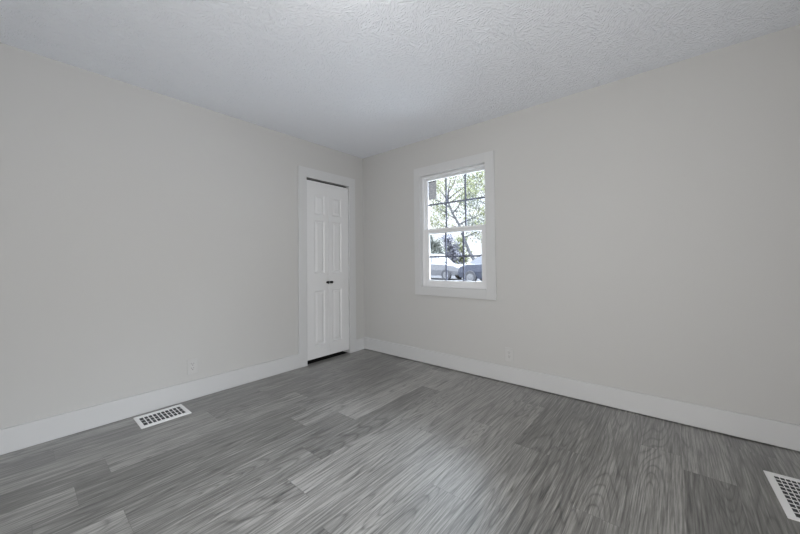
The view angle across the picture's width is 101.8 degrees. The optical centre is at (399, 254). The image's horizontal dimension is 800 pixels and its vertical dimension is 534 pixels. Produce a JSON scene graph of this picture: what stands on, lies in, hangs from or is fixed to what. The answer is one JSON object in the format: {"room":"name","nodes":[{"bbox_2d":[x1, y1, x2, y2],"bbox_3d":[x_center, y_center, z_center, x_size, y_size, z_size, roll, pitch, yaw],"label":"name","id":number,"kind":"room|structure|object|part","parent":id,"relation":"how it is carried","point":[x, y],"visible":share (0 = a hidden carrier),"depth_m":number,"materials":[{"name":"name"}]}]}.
{"room":"empty bedroom","nodes":[
{"label":"empty bedroom","id":0,"kind":"room"},
{"bbox_2d":[0,42,363,428],"bbox_3d":[-1.720,-0.033,2.779,0.115,2.440,3.750,-2,-2,40],"label":"wall","id":1,"kind":"structure","parent":0,"point":[144,233],"depth_m":2.39,"materials":[{"name":"paint"}]},
{"bbox_2d":[0,354,298,454],"bbox_3d":[-1.964,1.107,2.345,0.018,0.147,2.795,-2,-2,40],"label":"baseboard","id":2,"kind":"structure","parent":1,"relation":"attached to","point":[14,438],"depth_m":2.34,"materials":[{"name":"white paint"}]},
{"bbox_2d":[187,358,197,374],"bbox_3d":[-1.703,0.919,2.668,0.009,0.122,0.075,-2,-2,40],"label":"electrical outlet","id":3,"kind":"object","parent":1,"relation":"attached to","point":[192,364],"visible":1,"depth_m":2.66,"materials":[{"name":"plastic"}]},
{"bbox_2d":[190,362,194,370],"bbox_3d":[-1.702,0.919,2.667,0.004,0.068,0.035,-2,-2,40],"label":"receptacle","id":4,"kind":"object","parent":3,"relation":"attached to","point":[192,364],"depth_m":2.66,"materials":[{"name":"plastic"}]},
{"bbox_2d":[307,180,329,360],"bbox_3d":[-0.921,0.169,3.635,0.069,1.967,0.297,-2,-2,40],"label":"door","id":5,"kind":"structure","parent":1,"relation":"in","point":[318,282],"depth_m":3.64,"materials":[{"name":"white paint"}]},
{"bbox_2d":[307,179,345,187],"bbox_3d":[-0.878,-0.828,3.809,0.030,0.012,0.598,-2,-2,40],"label":"door track","id":6,"kind":"object","parent":1,"relation":"attached to","point":[307,179],"visible":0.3,"depth_m":3.81,"materials":[{"name":"black metal"}]},
{"bbox_2d":[298,165,355,367],"bbox_3d":[-0.860,0.130,3.778,0.133,2.140,0.802,-2,-2,40],"label":"door frame","id":7,"kind":"structure","parent":1,"relation":"attached to","point":[304,173],"depth_m":3.51,"materials":[{"name":"white paint"}]},
{"bbox_2d":[328,184,348,354],"bbox_3d":[-0.728,0.172,3.864,0.069,1.967,0.296,-2,-2,40],"label":"door","id":8,"kind":"structure","parent":1,"relation":"in","point":[337,196],"depth_m":3.86,"materials":[{"name":"white paint"}]},
{"bbox_2d":[356,337,363,350],"bbox_3d":[-0.503,1.130,4.077,0.018,0.147,0.137,-2,-2,40],"label":"baseboard","id":9,"kind":"structure","parent":1,"relation":"attached to","point":[359,342],"depth_m":4.07,"materials":[{"name":"white paint"}]},
{"bbox_2d":[308,351,347,363],"bbox_3d":[-2.014,1.247,3.010,0.878,0.098,3.750,-2,-2,40],"label":"floor","id":10,"kind":"structure","parent":0,"point":[341,352],"depth_m":3.78,"materials":[{"name":"black"}]},
{"bbox_2d":[0,349,799,533],"bbox_3d":[-0.161,1.140,1.448,3.972,0.001,3.750,-2,-2,40],"label":"floor","id":11,"kind":"structure","parent":0,"point":[365,441],"depth_m":1.75,"materials":[{"name":"grey laminate"}]},
{"bbox_2d":[133,404,191,428],"bbox_3d":[-1.727,1.175,2.366,0.235,0.006,0.297,-2,-2,40],"label":"floor vent","id":12,"kind":"object","parent":11,"relation":"in","point":[150,419],"visible":1,"depth_m":2.36,"materials":[{"name":"white metal"}]},
{"bbox_2d":[763,470,799,521],"bbox_3d":[1.858,1.115,1.453,0.247,0.006,0.390,-2,-2,38],"label":"floor vent","id":13,"kind":"object","parent":11,"relation":"in","point":[786,489],"visible":1,"depth_m":1.52,"materials":[{"name":"white metal"}]},
{"bbox_2d":[0,0,799,158],"bbox_3d":[-0.467,-1.340,1.778,4.950,0.100,4.010,-2,-2,40],"label":"ceiling","id":14,"kind":"structure","parent":0,"point":[362,79],"depth_m":2.03,"materials":[{"name":"white paint"}]},
{"bbox_2d":[363,25,799,450],"bbox_3d":[0.789,0.024,3.219,4.950,2.590,0.160,-2,-2,40],"label":"wall","id":15,"kind":"structure","parent":0,"point":[648,223],"depth_m":2.33,"materials":[{"name":"paint"}]},
{"bbox_2d":[414,150,496,299],"bbox_3d":[0.578,-0.261,3.390,0.943,1.397,0.178,-2,-2,40],"label":"window","id":16,"kind":"structure","parent":15,"relation":"in","point":[424,190],"depth_m":3.35,"materials":[{"name":"white paint"}]},
{"bbox_3d":[0.576,-0.259,3.399,0.767,1.210,0.095,-2,-2,40],"label":"frame","id":17,"kind":"part","parent":16,"relation":"part of","materials":[{"name":"white plastic"}]},
{"bbox_3d":[0.583,-0.536,3.417,0.731,0.620,0.027,-2,-2,40],"label":"sash","id":18,"kind":"part","parent":16,"relation":"part of","materials":[{"name":"white plastic"}]},
{"bbox_3d":[0.565,0.021,3.376,0.731,0.605,0.030,-2,-2,40],"label":"sash","id":19,"kind":"part","parent":16,"relation":"part of","materials":[{"name":"white plastic"}]},
{"bbox_2d":[505,347,513,361],"bbox_3d":[0.985,0.905,2.931,0.075,0.122,0.009,-2,-2,40],"label":"electrical outlet","id":20,"kind":"object","parent":15,"relation":"attached to","point":[508,351],"visible":1,"depth_m":2.93,"materials":[{"name":"plastic"}]},
{"bbox_2d":[364,337,799,450],"bbox_3d":[1.049,1.080,2.869,3.950,0.145,0.018,-2,-2,40],"label":"baseboard","id":21,"kind":"structure","parent":15,"relation":"attached to","point":[764,430],"depth_m":2.38,"materials":[{"name":"white paint"}]},
{"label":"outside","id":22,"kind":"structure","parent":0,"visible":0},
{"bbox_2d":[431,275,481,281],"bbox_3d":[1.577,1.838,22.051,100.000,0.200,90.000,-2,-2,40],"label":"ground","id":23,"kind":"structure","parent":22,"point":[453,278],"depth_m":23.21,"materials":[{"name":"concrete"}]},
{"bbox_2d":[430,234,444,253],"bbox_3d":[3.082,-0.388,31.017,3.326,4.636,2.523,-2,-2,40],"label":"shrub","id":24,"kind":"object","parent":23,"relation":"on","point":[436,244],"visible":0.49,"depth_m":30.66,"materials":[{"name":"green plant"}]},
{"bbox_2d":[430,254,462,279],"bbox_3d":[2.538,0.851,23.085,4.580,1.800,1.910,-2,-2,40],"label":"parked car","id":25,"kind":"object","parent":23,"relation":"on","point":[437,265],"visible":0.3,"depth_m":21.90,"materials":[{"name":"paint"}]},
{"bbox_2d":[438,233,465,263],"bbox_3d":[4.738,-0.226,32.469,3.286,4.339,2.995,0,-1,-19],"label":"shrub","id":26,"kind":"object","parent":23,"relation":"on","point":[451,251],"visible":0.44,"depth_m":32.06,"materials":[{"name":"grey plant"}]},
{"bbox_2d":[429,171,484,259],"bbox_3d":[4.454,-3.467,25.022,7.995,10.593,4.749,-2,-2,40],"label":"tree","id":27,"kind":"object","parent":23,"relation":"on","point":[470,190],"visible":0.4,"depth_m":24.79,"materials":[{"name":"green plant"}]},
{"bbox_2d":[429,172,484,244],"bbox_3d":[8.641,-5.704,37.961,13.419,15.468,7.982,-2,-2,40],"label":"tree","id":28,"kind":"object","parent":23,"relation":"on","point":[473,202],"visible":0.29,"depth_m":38.50,"materials":[{"name":"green plant"}]},
{"bbox_2d":[447,233,472,263],"bbox_3d":[6.145,-0.153,35.472,3.236,4.295,3.163,-2,-2,40],"label":"shrub","id":29,"kind":"object","parent":23,"relation":"on","point":[457,238],"visible":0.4,"depth_m":35.12,"materials":[{"name":"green plant"}]},
{"bbox_2d":[458,254,481,280],"bbox_3d":[5.588,0.619,17.637,4.730,1.950,1.970,-2,-2,40],"label":"van","id":30,"kind":"object","parent":23,"relation":"on","point":[473,270],"visible":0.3,"depth_m":17.77,"materials":[{"name":"metal"}]}
]}

